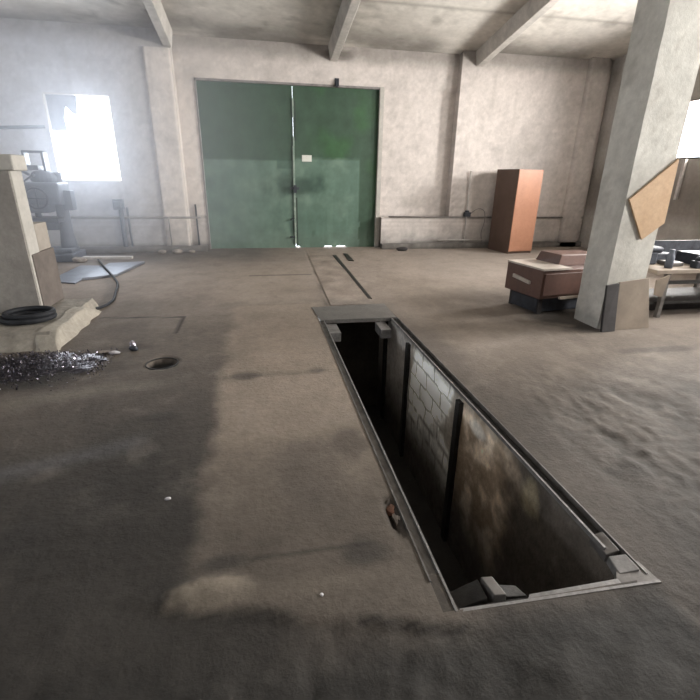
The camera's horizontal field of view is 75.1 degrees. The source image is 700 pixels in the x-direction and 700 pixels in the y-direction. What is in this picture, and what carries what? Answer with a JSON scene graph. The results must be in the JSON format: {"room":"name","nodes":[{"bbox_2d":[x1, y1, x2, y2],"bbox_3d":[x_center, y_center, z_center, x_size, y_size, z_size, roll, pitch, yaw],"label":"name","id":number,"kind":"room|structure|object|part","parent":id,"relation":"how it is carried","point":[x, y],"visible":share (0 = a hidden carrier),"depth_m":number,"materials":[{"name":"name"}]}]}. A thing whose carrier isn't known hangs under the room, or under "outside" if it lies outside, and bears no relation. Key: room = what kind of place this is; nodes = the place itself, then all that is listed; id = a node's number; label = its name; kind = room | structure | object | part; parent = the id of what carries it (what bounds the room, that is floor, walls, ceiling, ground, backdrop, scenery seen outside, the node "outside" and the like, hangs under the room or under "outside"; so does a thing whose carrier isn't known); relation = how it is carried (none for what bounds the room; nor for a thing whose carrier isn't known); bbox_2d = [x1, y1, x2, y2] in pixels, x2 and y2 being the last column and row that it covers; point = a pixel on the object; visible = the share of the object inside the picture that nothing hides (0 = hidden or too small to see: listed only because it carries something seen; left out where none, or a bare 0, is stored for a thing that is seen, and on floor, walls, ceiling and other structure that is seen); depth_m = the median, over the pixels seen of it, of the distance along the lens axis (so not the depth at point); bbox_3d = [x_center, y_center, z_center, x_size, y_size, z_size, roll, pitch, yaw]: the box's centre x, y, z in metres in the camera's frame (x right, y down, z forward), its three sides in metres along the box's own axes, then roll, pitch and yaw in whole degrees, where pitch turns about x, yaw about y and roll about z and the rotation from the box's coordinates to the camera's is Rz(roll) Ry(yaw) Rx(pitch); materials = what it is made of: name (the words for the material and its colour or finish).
{"room":"auto repair garage","nodes":[
{"label":"auto repair garage","id":0,"kind":"room"},
{"bbox_2d":[0,18,190,245],"bbox_3d":[-7.185,-3.900,8.390,7.740,4.200,0.001,-3,21,-10],"label":"wall","id":1,"kind":"structure","parent":0,"point":[37,57],"depth_m":8.51,"materials":[{"name":"paint"}]},
{"bbox_2d":[0,125,45,128],"bbox_3d":[-6.136,-4.143,8.457,0.853,0.100,0.060,-3,21,-10],"label":"pipe","id":2,"kind":"object","parent":1,"relation":"attached to","point":[6,126],"visible":1,"depth_m":8.45,"materials":[{"name":"metal"}]},
{"bbox_2d":[41,92,121,181],"bbox_3d":[-5.150,-4.110,8.888,1.160,1.540,0.305,-3,21,-10],"label":"window","id":3,"kind":"structure","parent":1,"relation":"in","point":[55,104],"depth_m":8.63,"materials":[{"name":"paint"}]},
{"bbox_2d":[112,199,124,209],"bbox_3d":[-4.670,-2.934,9.169,0.180,0.200,0.170,-3,21,-10],"label":"switch box","id":4,"kind":"object","parent":1,"relation":"attached to","point":[118,204],"visible":1,"depth_m":9.11,"materials":[{"name":"grey paint"}]},
{"bbox_2d":[119,210,127,246],"bbox_3d":[-4.663,-2.588,9.343,0.110,0.952,0.090,-3,21,-10],"label":"pipe","id":5,"kind":"object","parent":1,"relation":"attached to","point":[121,212],"visible":0.88,"depth_m":9.34,"materials":[{"name":"grey metal"}]},
{"bbox_2d":[126,207,133,246],"bbox_3d":[-4.549,-2.528,9.401,0.041,0.800,0.041,5,21,11],"label":"pipe","id":6,"kind":"object","parent":1,"relation":"attached to","point":[127,211],"visible":1,"depth_m":9.39,"materials":[{"name":"grey metal"}]},
{"bbox_2d":[70,216,200,218],"bbox_3d":[-4.810,-2.702,9.277,3.400,0.049,0.049,-3,21,-10],"label":"pipe","id":7,"kind":"object","parent":1,"relation":"attached to","point":[72,217],"visible":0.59,"depth_m":9.35,"materials":[{"name":"metal"}]},
{"bbox_2d":[80,245,208,252],"bbox_3d":[-6.443,-2.026,9.218,6.900,0.132,0.140,-3,21,-10],"label":"baseboard","id":8,"kind":"structure","parent":1,"relation":"attached to","point":[198,248],"depth_m":9.53,"materials":[{"name":"paint"}]},
{"bbox_2d":[142,46,190,245],"bbox_3d":[-3.630,-3.867,9.106,0.480,3.740,0.050,-3,21,-10],"label":"pillar","id":9,"kind":"structure","parent":1,"relation":"attached to","point":[157,60],"depth_m":8.98,"materials":[{"name":"paint"}]},
{"bbox_2d":[167,216,172,245],"bbox_3d":[-3.783,-2.477,9.545,0.056,0.626,0.028,-3,21,-10],"label":"pipe","id":10,"kind":"object","parent":1,"relation":"attached to","point":[167,216],"visible":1,"depth_m":9.53,"materials":[{"name":"metal"}]},
{"bbox_2d":[170,48,192,245],"bbox_3d":[-3.409,-4.148,9.206,0.001,4.200,0.250,-3,21,-10],"label":"wall","id":11,"kind":"structure","parent":0,"point":[170,48],"depth_m":9.20,"materials":[{"name":"paint"}]},
{"bbox_2d":[172,35,459,248],"bbox_3d":[-0.568,-4.334,9.816,5.820,4.200,0.050,-3,21,-10],"label":"wall","id":12,"kind":"structure","parent":0,"point":[420,89],"depth_m":9.58,"materials":[{"name":"paint"}]},
{"bbox_2d":[194,204,199,244],"bbox_3d":[-3.311,-2.713,9.867,0.033,0.850,0.033,5,21,11],"label":"pipe","id":13,"kind":"object","parent":12,"relation":"attached to","point":[194,204],"visible":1,"depth_m":9.86,"materials":[{"name":"metal"}]},
{"bbox_2d":[194,80,210,248],"bbox_3d":[-3.088,-3.821,9.580,0.030,3.330,0.140,-3,21,-10],"label":"trim","id":14,"kind":"structure","parent":12,"relation":"attached to","point":[194,80],"depth_m":9.47,"materials":[{"name":"paint"}]},
{"bbox_2d":[196,81,298,248],"bbox_3d":[-2.104,-3.849,9.754,1.990,3.330,0.151,-3,21,-10],"label":"door","id":15,"kind":"structure","parent":12,"relation":"in","point":[248,143],"depth_m":9.72,"materials":[{"name":"green paint"}]},
{"bbox_2d":[194,77,379,89],"bbox_3d":[-1.181,-5.459,9.334,3.860,0.055,0.140,-3,21,-10],"label":"trim","id":16,"kind":"structure","parent":12,"relation":"attached to","point":[195,78],"depth_m":9.26,"materials":[{"name":"paint"}]},
{"bbox_2d":[292,86,378,246],"bbox_3d":[-0.305,-3.957,10.115,1.855,3.330,0.090,-3,21,-10],"label":"door","id":17,"kind":"structure","parent":12,"relation":"in","point":[336,194],"depth_m":10.06,"materials":[{"name":"green paint"}]},
{"bbox_2d":[302,155,311,161],"bbox_3d":[-0.938,-4.164,9.886,0.210,0.130,0.007,-3,21,-10],"label":"notice","id":18,"kind":"object","parent":17,"relation":"attached to","point":[305,158],"visible":1,"depth_m":9.88,"materials":[{"name":"paper"}]},
{"bbox_2d":[335,78,338,86],"bbox_3d":[-0.268,-5.507,9.368,0.090,0.160,0.055,-3,21,-10],"label":"bracket","id":19,"kind":"object","parent":12,"relation":"attached to","point":[336,79],"visible":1,"depth_m":9.36,"materials":[{"name":"metal"}]},
{"bbox_2d":[374,87,384,246],"bbox_3d":[0.644,-4.019,10.264,0.090,3.330,0.150,-3,21,-10],"label":"trim","id":20,"kind":"structure","parent":12,"relation":"attached to","point":[381,91],"depth_m":10.15,"materials":[{"name":"white paint"}]},
{"bbox_2d":[0,0,637,60],"bbox_3d":[-0.672,-3.308,-0.356,17.300,1.656,19.560,-3,21,-10],"label":"ceiling","id":21,"kind":"structure","parent":0,"point":[580,29],"depth_m":8.17,"materials":[{"name":"white concrete"}]},
{"bbox_2d":[142,0,171,47],"bbox_3d":[-2.510,-4.881,3.849,0.247,1.926,9.470,-3,21,-10],"label":"ceiling beam","id":22,"kind":"structure","parent":21,"relation":"attached to","point":[156,12],"depth_m":7.68,"materials":[{"name":"concrete"}]},
{"bbox_2d":[328,0,360,60],"bbox_3d":[0.588,-5.063,4.497,0.247,1.952,9.620,-3,21,-10],"label":"ceiling beam","id":23,"kind":"structure","parent":21,"relation":"attached to","point":[348,8],"depth_m":7.99,"materials":[{"name":"concrete"}]},
{"bbox_2d":[476,0,559,66],"bbox_3d":[3.637,-5.212,4.984,0.247,1.926,9.470,-3,21,-10],"label":"ceiling beam","id":24,"kind":"structure","parent":21,"relation":"attached to","point":[532,10],"depth_m":8.20,"materials":[{"name":"concrete"}]},
{"bbox_2d":[0,246,699,699],"bbox_3d":[-0.715,1.157,1.451,17.400,0.074,19.700,-3,21,-10],"label":"floor","id":25,"kind":"structure","parent":0,"point":[111,588],"depth_m":2.43,"materials":[{"name":"concrete"}]},
{"bbox_2d":[0,154,63,312],"bbox_3d":[-3.789,-1.250,4.914,0.850,1.590,0.610,-3,21,-10],"label":"pillar","id":26,"kind":"structure","parent":25,"relation":"on","point":[29,273],"depth_m":4.81,"materials":[{"name":"paint"}]},
{"bbox_2d":[0,298,101,352],"bbox_3d":[-3.706,-0.318,4.778,1.710,0.252,1.563,-3,21,-10],"label":"plinth","id":27,"kind":"object","parent":25,"relation":"on","point":[73,315],"depth_m":4.55,"materials":[{"name":"concrete"}]},
{"bbox_3d":[-3.331,-0.364,4.703,0.526,0.100,0.447,-3,21,-10],"label":"hose coil","id":28,"kind":"part","parent":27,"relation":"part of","materials":[{"name":"black rubber"}]},
{"bbox_2d":[21,150,86,261],"bbox_3d":[-5.707,-2.583,8.240,1.289,1.900,0.830,-3,21,-10],"label":"machine","id":29,"kind":"object","parent":25,"relation":"on","point":[47,192],"visible":0.82,"depth_m":8.16,"materials":[{"name":"grey paint"}]},
{"bbox_2d":[0,348,117,391],"bbox_3d":[-2.987,0.158,3.821,1.899,0.098,0.956,-3,21,-10],"label":"heap","id":30,"kind":"object","parent":25,"relation":"on","point":[21,368],"visible":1,"depth_m":3.93,"materials":[{"name":"metal"}]},
{"bbox_2d":[72,257,86,262],"bbox_3d":[-4.988,-1.658,8.394,0.264,0.121,0.158,-3,21,-10],"label":"lump","id":31,"kind":"object","parent":25,"relation":"on","point":[75,259],"visible":0.98,"depth_m":8.35,"materials":[{"name":"stone"}]},
{"bbox_2d":[60,265,102,283],"bbox_3d":[-4.451,-1.239,7.427,0.480,0.020,1.448,-3,21,-10],"label":"metal sheet","id":32,"kind":"object","parent":25,"relation":"on","point":[75,275],"visible":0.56,"depth_m":7.41,"materials":[{"name":"silver metal"}]},
{"bbox_2d":[95,350,109,353],"bbox_3d":[-2.313,0.019,4.262,0.141,0.029,0.077,-3,21,-10],"label":"bit","id":33,"kind":"object","parent":25,"relation":"on","point":[102,351],"visible":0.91,"depth_m":4.24,"materials":[{"name":"concrete"}]},
{"bbox_2d":[95,259,118,309],"bbox_3d":[-3.802,-1.125,7.071,0.389,0.080,3.622,-9,23,-23],"label":"hose","id":34,"kind":"object","parent":25,"relation":"on","point":[99,261],"visible":0.92,"depth_m":6.40,"materials":[{"name":"black rubber"}]},
{"bbox_2d":[83,256,132,259],"bbox_3d":[-4.669,-1.782,8.781,0.909,0.050,0.150,-2,21,-7],"label":"plank","id":35,"kind":"object","parent":25,"relation":"on","point":[86,257],"visible":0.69,"depth_m":8.73,"materials":[{"name":"paint"}]},
{"bbox_2d":[82,261,144,280],"bbox_3d":[-3.973,-1.357,7.725,0.619,0.040,1.398,-3,21,-10],"label":"metal sheet","id":36,"kind":"object","parent":25,"relation":"on","point":[118,268],"visible":1,"depth_m":7.66,"materials":[{"name":"silver metal"}]},
{"bbox_2d":[129,340,135,345],"bbox_3d":[-2.095,-0.052,4.386,0.062,0.092,0.071,-3,21,-10],"label":"bit","id":37,"kind":"object","parent":25,"relation":"on","point":[132,342],"visible":0.65,"depth_m":4.36,"materials":[{"name":"silver metal"}]},
{"bbox_2d":[129,346,137,350],"bbox_3d":[-2.063,-0.014,4.333,0.081,0.058,0.058,-3,21,-10],"label":"bit","id":38,"kind":"object","parent":25,"relation":"on","point":[132,348],"visible":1,"depth_m":4.31,"materials":[{"name":"metal"}]},
{"bbox_2d":[145,357,178,369],"bbox_3d":[-1.682,0.121,4.072,0.282,0.010,0.282,-3,21,-10],"label":"ring","id":39,"kind":"object","parent":25,"relation":"on","point":[162,357],"visible":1,"depth_m":4.08,"materials":[{"name":"metal"}]},
{"bbox_2d":[172,249,181,253],"bbox_3d":[-3.615,-2.061,9.529,0.208,0.109,0.148,-3,21,-10],"label":"lump","id":40,"kind":"object","parent":25,"relation":"on","point":[176,251],"visible":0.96,"depth_m":9.48,"materials":[{"name":"stone"}]},
{"bbox_2d":[309,255,374,304],"bbox_3d":[-0.324,-1.298,7.776,0.601,0.001,3.920,-3,21,-10],"label":"floor strip","id":41,"kind":"object","parent":25,"relation":"in","point":[339,287],"visible":1,"depth_m":7.12,"materials":[{"name":"concrete"}]},
{"bbox_2d":[343,253,353,260],"bbox_3d":[-0.042,-1.917,9.407,0.102,0.022,0.898,-2,21,-9],"label":"steel offcut","id":42,"kind":"object","parent":25,"relation":"on","point":[347,256],"visible":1,"depth_m":9.32,"materials":[{"name":"grey metal"}]},
{"bbox_2d":[333,255,371,298],"bbox_3d":[-0.030,-1.343,7.939,0.075,0.029,3.602,-3,21,-9],"label":"groove","id":43,"kind":"object","parent":25,"relation":"in","point":[335,256],"visible":0.71,"depth_m":7.60,"materials":[{"name":"metal"}]},
{"bbox_2d":[386,504,394,515],"bbox_3d":[0.213,0.832,2.378,0.054,0.042,0.099,-3,21,-10],"label":"fragment","id":44,"kind":"object","parent":25,"relation":"on","point":[390,509],"visible":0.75,"depth_m":2.35,"materials":[{"name":"brick"}]},
{"bbox_2d":[396,247,407,250],"bbox_3d":[1.176,-2.291,10.343,0.266,0.109,0.137,-3,21,-10],"label":"lump","id":45,"kind":"object","parent":25,"relation":"on","point":[398,248],"visible":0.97,"depth_m":10.29,"materials":[{"name":"grey stone"}]},
{"bbox_2d":[319,317,660,611],"bbox_3d":[0.483,0.352,3.629,0.974,0.065,3.870,-3,21,-10],"label":"frame","id":46,"kind":"object","parent":25,"relation":"attached to","point":[578,513],"visible":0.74,"depth_m":2.51,"materials":[{"name":"metal"}]},
{"bbox_2d":[312,304,395,323],"bbox_3d":[0.035,-0.459,5.680,0.975,0.048,0.630,-3,21,-10],"label":"cover plate","id":47,"kind":"object","parent":46,"relation":"on","point":[366,312],"visible":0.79,"depth_m":5.57,"materials":[{"name":"concrete"}]},
{"bbox_2d":[326,324,340,341],"bbox_3d":[-0.195,-0.198,5.220,0.130,0.105,0.330,-3,21,-10],"label":"bracket","id":48,"kind":"object","parent":47,"relation":"attached to","point":[334,330],"visible":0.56,"depth_m":5.09,"materials":[{"name":"grey concrete"}]},
{"bbox_2d":[375,322,390,338],"bbox_3d":[0.387,-0.235,5.342,0.120,0.105,0.300,-3,21,-10],"label":"bracket","id":49,"kind":"object","parent":47,"relation":"attached to","point":[383,330],"visible":1,"depth_m":5.23,"materials":[{"name":"grey concrete"}]},
{"bbox_2d":[499,585,525,599],"bbox_3d":[0.691,1.056,1.947,0.108,0.090,0.070,-3,21,-10],"label":"block","id":50,"kind":"object","parent":46,"relation":"attached to","point":[512,592],"visible":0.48,"depth_m":1.92,"materials":[{"name":"grey concrete"}]},
{"bbox_3d":[0.938,1.023,1.920,0.430,0.060,0.033,-3,21,-9],"label":"plate","id":51,"kind":"part","parent":46,"relation":"part of","materials":[{"name":"metal"}]},
{"bbox_2d":[589,532,618,561],"bbox_3d":[1.204,0.933,2.163,0.070,0.061,0.120,-3,21,-10],"label":"block","id":52,"kind":"object","parent":46,"relation":"attached to","point":[611,549],"visible":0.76,"depth_m":2.14,"materials":[{"name":"grey concrete"}]},
{"bbox_2d":[607,554,638,574],"bbox_3d":[1.214,0.971,2.040,0.094,0.059,0.100,-2,21,-7],"label":"block","id":53,"kind":"object","parent":46,"relation":"on","point":[621,563],"visible":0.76,"depth_m":2.03,"materials":[{"name":"grey concrete"}]},
{"bbox_3d":[1.214,0.995,1.986,0.200,0.054,0.130,-3,21,-10],"label":"corner plate","id":54,"kind":"part","parent":46,"relation":"part of","materials":[{"name":"metal"}]},
{"bbox_2d":[488,169,543,253],"bbox_3d":[3.715,-3.131,10.280,0.620,1.760,0.768,-6,22,-18],"label":"wardrobe","id":55,"kind":"object","parent":25,"relation":"on","point":[517,191],"visible":1,"depth_m":10.03,"materials":[{"name":"orange wood"}]},
{"bbox_3d":[3.428,-3.103,10.196,0.020,1.760,0.750,-6,22,-18],"label":"panel","id":56,"kind":"part","parent":55,"relation":"part of","materials":[{"name":"brown wood"}]},
{"bbox_3d":[3.836,-3.022,9.941,0.616,1.705,0.018,-6,22,-18],"label":"door","id":57,"kind":"part","parent":55,"relation":"part of","materials":[{"name":"orange wood"}]},
{"bbox_2d":[505,250,586,313],"bbox_3d":[2.709,-0.914,5.964,1.130,0.700,0.690,-7,22,-19],"label":"box","id":58,"kind":"object","parent":25,"relation":"on","point":[551,281],"visible":0.75,"depth_m":5.74,"materials":[{"name":"brown wood"}]},
{"bbox_3d":[2.195,-0.731,6.145,0.060,0.210,0.050,-7,22,-19],"label":"leg","id":59,"kind":"part","parent":58,"relation":"part of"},
{"bbox_3d":[2.184,-0.908,5.792,0.030,0.074,0.320,-7,22,-19],"label":"handle","id":60,"kind":"part","parent":58,"relation":"part of","materials":[{"name":"grey metal"}]},
{"bbox_3d":[2.364,-0.559,5.707,0.060,0.210,0.050,-7,22,-19],"label":"leg","id":61,"kind":"part","parent":58,"relation":"part of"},
{"bbox_3d":[2.754,-0.828,5.644,0.870,0.270,0.020,-7,22,-19],"label":"drawer","id":62,"kind":"part","parent":58,"relation":"part of","materials":[{"name":"brown wood"}]},
{"bbox_3d":[2.917,-0.682,5.759,0.680,0.030,0.030,-7,22,-19],"label":"rail","id":63,"kind":"part","parent":58,"relation":"part of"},
{"bbox_2d":[600,283,619,331],"bbox_3d":[2.890,-0.467,5.050,0.175,0.530,0.109,-3,21,-10],"label":"board","id":64,"kind":"object","parent":25,"relation":"on","point":[608,320],"visible":1,"depth_m":5.04,"materials":[{"name":"grey wood"}]},
{"bbox_2d":[615,278,648,329],"bbox_3d":[3.212,-0.516,5.123,0.499,0.580,0.066,-3,21,-10],"label":"board","id":65,"kind":"object","parent":25,"relation":"on","point":[633,296],"visible":0.87,"depth_m":5.11,"materials":[{"name":"beige wood"}]},
{"bbox_2d":[574,0,699,328],"bbox_3d":[3.060,-2.847,4.459,0.484,5.400,0.429,-3,21,-10],"label":"column","id":66,"kind":"structure","parent":25,"relation":"on","point":[662,62],"depth_m":4.57,"materials":[{"name":"paint"}]},
{"bbox_2d":[628,159,678,239],"bbox_3d":[3.108,-1.555,4.725,0.490,0.800,0.024,-3,21,-10],"label":"plywood board","id":67,"kind":"object","parent":66,"relation":"attached to","point":[649,205],"visible":1,"depth_m":4.72,"materials":[{"name":"beige wood"}]},
{"bbox_2d":[648,240,699,317],"bbox_3d":[4.311,-0.952,5.940,1.520,0.840,0.770,-3,21,-10],"label":"workbench","id":68,"kind":"object","parent":25,"relation":"on","point":[684,294],"visible":0.46,"depth_m":5.81,"materials":[{"name":"wood"},{"name":"dark iron"}]},
{"bbox_2d":[649,246,663,264],"bbox_3d":[3.722,-1.220,5.797,0.300,0.220,0.320,-3,21,-10],"label":"motor housing","id":69,"kind":"object","parent":68,"relation":"on","point":[656,249],"visible":0.26,"depth_m":5.67,"materials":[{"name":"metal"}]},
{"bbox_2d":[653,275,670,296],"bbox_3d":[3.733,-0.766,5.455,0.152,0.260,0.043,-2,21,-7],"label":"board","id":70,"kind":"object","parent":68,"relation":"hanging from","point":[661,283],"visible":1,"depth_m":5.45,"materials":[{"name":"beige wood"}]},
{"bbox_3d":[3.827,-0.666,5.580,0.050,0.550,0.050,-3,21,-10],"label":"leg","id":71,"kind":"part","parent":68,"relation":"part of","materials":[{"name":"wood"}]},
{"bbox_2d":[656,251,668,262],"bbox_3d":[4.011,-1.242,5.935,0.280,0.170,0.200,-3,21,-10],"label":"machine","id":72,"kind":"object","parent":68,"relation":"on","point":[662,255],"visible":0.15,"depth_m":5.84,"materials":[{"name":"metal"}]},
{"bbox_2d":[664,249,674,268],"bbox_3d":[3.874,-1.104,5.502,0.090,0.220,0.090,-3,21,-10],"label":"bottle","id":73,"kind":"object","parent":68,"relation":"on","point":[669,261],"visible":1,"depth_m":5.48,"materials":[{"name":"grey paint"}]},
{"bbox_2d":[657,260,683,265],"bbox_3d":[4.028,-1.095,5.722,0.180,0.050,0.220,-3,21,-10],"label":"tray","id":74,"kind":"object","parent":68,"relation":"on","point":[676,263],"visible":0.56,"depth_m":5.64,"materials":[{"name":"metal"}]},
{"bbox_2d":[649,287,699,304],"bbox_3d":[4.295,-0.727,6.035,1.460,0.030,0.650,-3,21,-10],"label":"shelf","id":75,"kind":"object","parent":68,"relation":"attached to","point":[684,294],"depth_m":5.92,"materials":[{"name":"metal"}]},
{"bbox_2d":[675,250,699,263],"bbox_3d":[4.475,-1.161,5.789,0.330,0.140,0.460,-3,21,-10],"label":"bench vise","id":76,"kind":"object","parent":68,"relation":"on","point":[686,256],"visible":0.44,"depth_m":5.84,"materials":[{"name":"metal"}]},
{"bbox_2d":[690,256,699,268],"bbox_3d":[4.256,-1.069,5.539,0.160,0.140,0.100,-3,21,-10],"label":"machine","id":77,"kind":"object","parent":68,"relation":"on","point":[695,263],"visible":1,"depth_m":5.51,"materials":[{"name":"metal"}]},
{"bbox_3d":[4.917,-0.974,6.428,0.050,0.550,0.050,-3,21,-10],"label":"leg","id":78,"kind":"part","parent":68,"relation":"part of","materials":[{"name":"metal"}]},
{"bbox_2d":[649,303,699,309],"bbox_3d":[4.112,-0.628,6.064,1.500,0.140,0.200,-3,21,-10],"label":"block","id":79,"kind":"object","parent":25,"relation":"on","point":[677,305],"visible":0.09,"depth_m":6.02,"materials":[{"name":"grey"}]},
{"bbox_3d":[0.415,0.344,3.935,1.145,0.138,4.600,-3,21,-10],"label":"trim","id":80,"kind":"structure","parent":25,"relation":"attached to","visible":0},
{"bbox_2d":[392,513,399,524],"bbox_3d":[0.239,0.859,2.308,0.049,0.039,0.096,-3,21,-10],"label":"fragment","id":81,"kind":"object","parent":80,"relation":"on","point":[395,518],"visible":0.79,"depth_m":2.30,"materials":[{"name":"concrete"}]},
{"bbox_2d":[329,322,378,405],"bbox_3d":[-0.008,0.173,6.152,0.885,1.508,0.001,-3,21,-10],"label":"wall","id":82,"kind":"structure","parent":0,"point":[358,348],"depth_m":6.14,"materials":[{"name":"black concrete"}]},
{"bbox_2d":[380,217,447,247],"bbox_3d":[1.484,-2.774,10.741,1.620,0.690,0.240,-3,21,-10],"label":"wall","id":83,"kind":"structure","parent":0,"point":[393,230],"depth_m":10.61,"materials":[{"name":"paint"}]},
{"bbox_2d":[364,405,468,591],"bbox_3d":[0.384,1.576,4.405,0.935,0.018,4.465,-3,21,-10],"label":"floor","id":84,"kind":"structure","parent":0,"point":[451,571],"depth_m":4.46,"materials":[{"name":"concrete"}]},
{"bbox_2d":[380,321,388,418],"bbox_3d":[0.450,0.264,5.877,0.055,1.390,0.080,-3,21,-10],"label":"post","id":85,"kind":"object","parent":84,"relation":"on","point":[385,340],"visible":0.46,"depth_m":5.87,"materials":[{"name":"metal"}]},
{"bbox_2d":[399,342,410,456],"bbox_3d":[0.615,0.578,5.072,0.055,1.390,0.080,-3,21,-10],"label":"post","id":86,"kind":"object","parent":84,"relation":"on","point":[408,345],"visible":0.74,"depth_m":5.03,"materials":[{"name":"metal"}]},
{"bbox_2d":[440,399,463,541],"bbox_3d":[0.865,1.052,3.855,0.055,1.390,0.080,-3,21,-10],"label":"post","id":87,"kind":"object","parent":84,"relation":"on","point":[458,411],"visible":0.83,"depth_m":3.80,"materials":[{"name":"metal"}]},
{"bbox_2d":[445,51,463,215],"bbox_3d":[2.312,-4.777,10.137,0.001,3.510,0.250,-3,21,-10],"label":"wall","id":88,"kind":"structure","parent":0,"point":[457,95],"depth_m":10.13,"materials":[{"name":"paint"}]},
{"bbox_2d":[458,596,528,608],"bbox_3d":[0.809,1.722,2.175,0.885,1.508,0.001,-3,21,-10],"label":"frame","id":89,"kind":"object","parent":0,"point":[527,596],"visible":0.01,"depth_m":1.87,"materials":[{"name":"grey metal"}]},
{"bbox_2d":[450,580,486,607],"bbox_3d":[0.492,1.070,1.935,0.155,0.147,0.124,-3,21,-10],"label":"block","id":90,"kind":"object","parent":89,"relation":"attached to","point":[470,594],"visible":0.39,"depth_m":1.90,"materials":[{"name":"grey concrete"}]},
{"bbox_2d":[480,577,505,602],"bbox_3d":[0.603,1.042,1.932,0.064,0.124,0.116,-5,22,-16],"label":"block","id":91,"kind":"object","parent":89,"relation":"attached to","point":[493,591],"visible":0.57,"depth_m":1.90,"materials":[{"name":"grey concrete"}]},
{"bbox_2d":[376,321,613,596],"bbox_3d":[0.795,0.926,4.237,0.012,1.508,4.405,-3,21,-10],"label":"wall","id":92,"kind":"structure","parent":0,"point":[505,526],"depth_m":3.36,"materials":[{"name":"grey concrete"}]},
{"bbox_2d":[446,50,612,242],"bbox_3d":[4.167,-4.510,10.485,3.740,4.200,0.001,-3,21,-10],"label":"wall","id":93,"kind":"structure","parent":0,"point":[516,111],"depth_m":10.25,"materials":[{"name":"paint"}]},
{"bbox_2d":[438,239,481,240],"bbox_3d":[2.603,-2.614,10.793,1.100,0.046,0.036,-3,21,-10],"label":"pipe","id":94,"kind":"object","parent":93,"relation":"attached to","point":[438,239],"visible":1,"depth_m":10.79,"materials":[{"name":"metal"}]},
{"bbox_2d":[463,171,471,242],"bbox_3d":[2.744,-3.256,10.616,0.160,1.720,0.098,-3,21,-10],"label":"riser pipe","id":95,"kind":"object","parent":93,"relation":"attached to","point":[467,213],"visible":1,"depth_m":10.61,"materials":[{"name":"metal"}]},
{"bbox_2d":[389,216,562,217],"bbox_3d":[3.041,-3.138,10.749,4.400,0.047,0.040,-3,21,-10],"label":"pipe","id":96,"kind":"object","parent":93,"relation":"attached to","point":[389,216],"visible":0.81,"depth_m":10.56,"materials":[{"name":"metal"}]},
{"bbox_2d":[381,241,580,248],"bbox_3d":[3.303,-2.548,11.018,5.250,0.128,0.140,-3,21,-10],"label":"baseboard","id":97,"kind":"structure","parent":93,"relation":"attached to","point":[432,245],"depth_m":10.81,"materials":[{"name":"paint"}]},
{"bbox_2d":[557,57,610,246],"bbox_3d":[5.449,-4.510,10.683,0.450,4.100,0.120,-3,21,-10],"label":"pillar","id":98,"kind":"structure","parent":93,"relation":"attached to","point":[598,68],"depth_m":10.55,"materials":[{"name":"paint"}]},
{"bbox_2d":[579,54,699,247],"bbox_3d":[7.602,-2.158,1.770,0.001,6.200,19.520,-3,21,-10],"label":"wall","id":99,"kind":"structure","parent":0,"point":[682,221],"depth_m":8.93,"materials":[{"name":"paint"}]},
{"bbox_2d":[673,159,687,199],"bbox_3d":[6.233,-3.213,8.579,0.050,0.720,0.050,-3,21,-10],"label":"duct","id":100,"kind":"object","parent":99,"relation":"attached to","point":[684,164],"visible":1,"depth_m":8.56,"materials":[{"name":"metal"}]},
{"bbox_2d":[676,98,699,158],"bbox_3d":[6.480,-3.922,8.026,0.250,1.010,1.210,-3,21,-10],"label":"window","id":101,"kind":"structure","parent":99,"relation":"in","point":[693,111],"depth_m":8.54,"materials":[{"name":"paint"}]}
]}

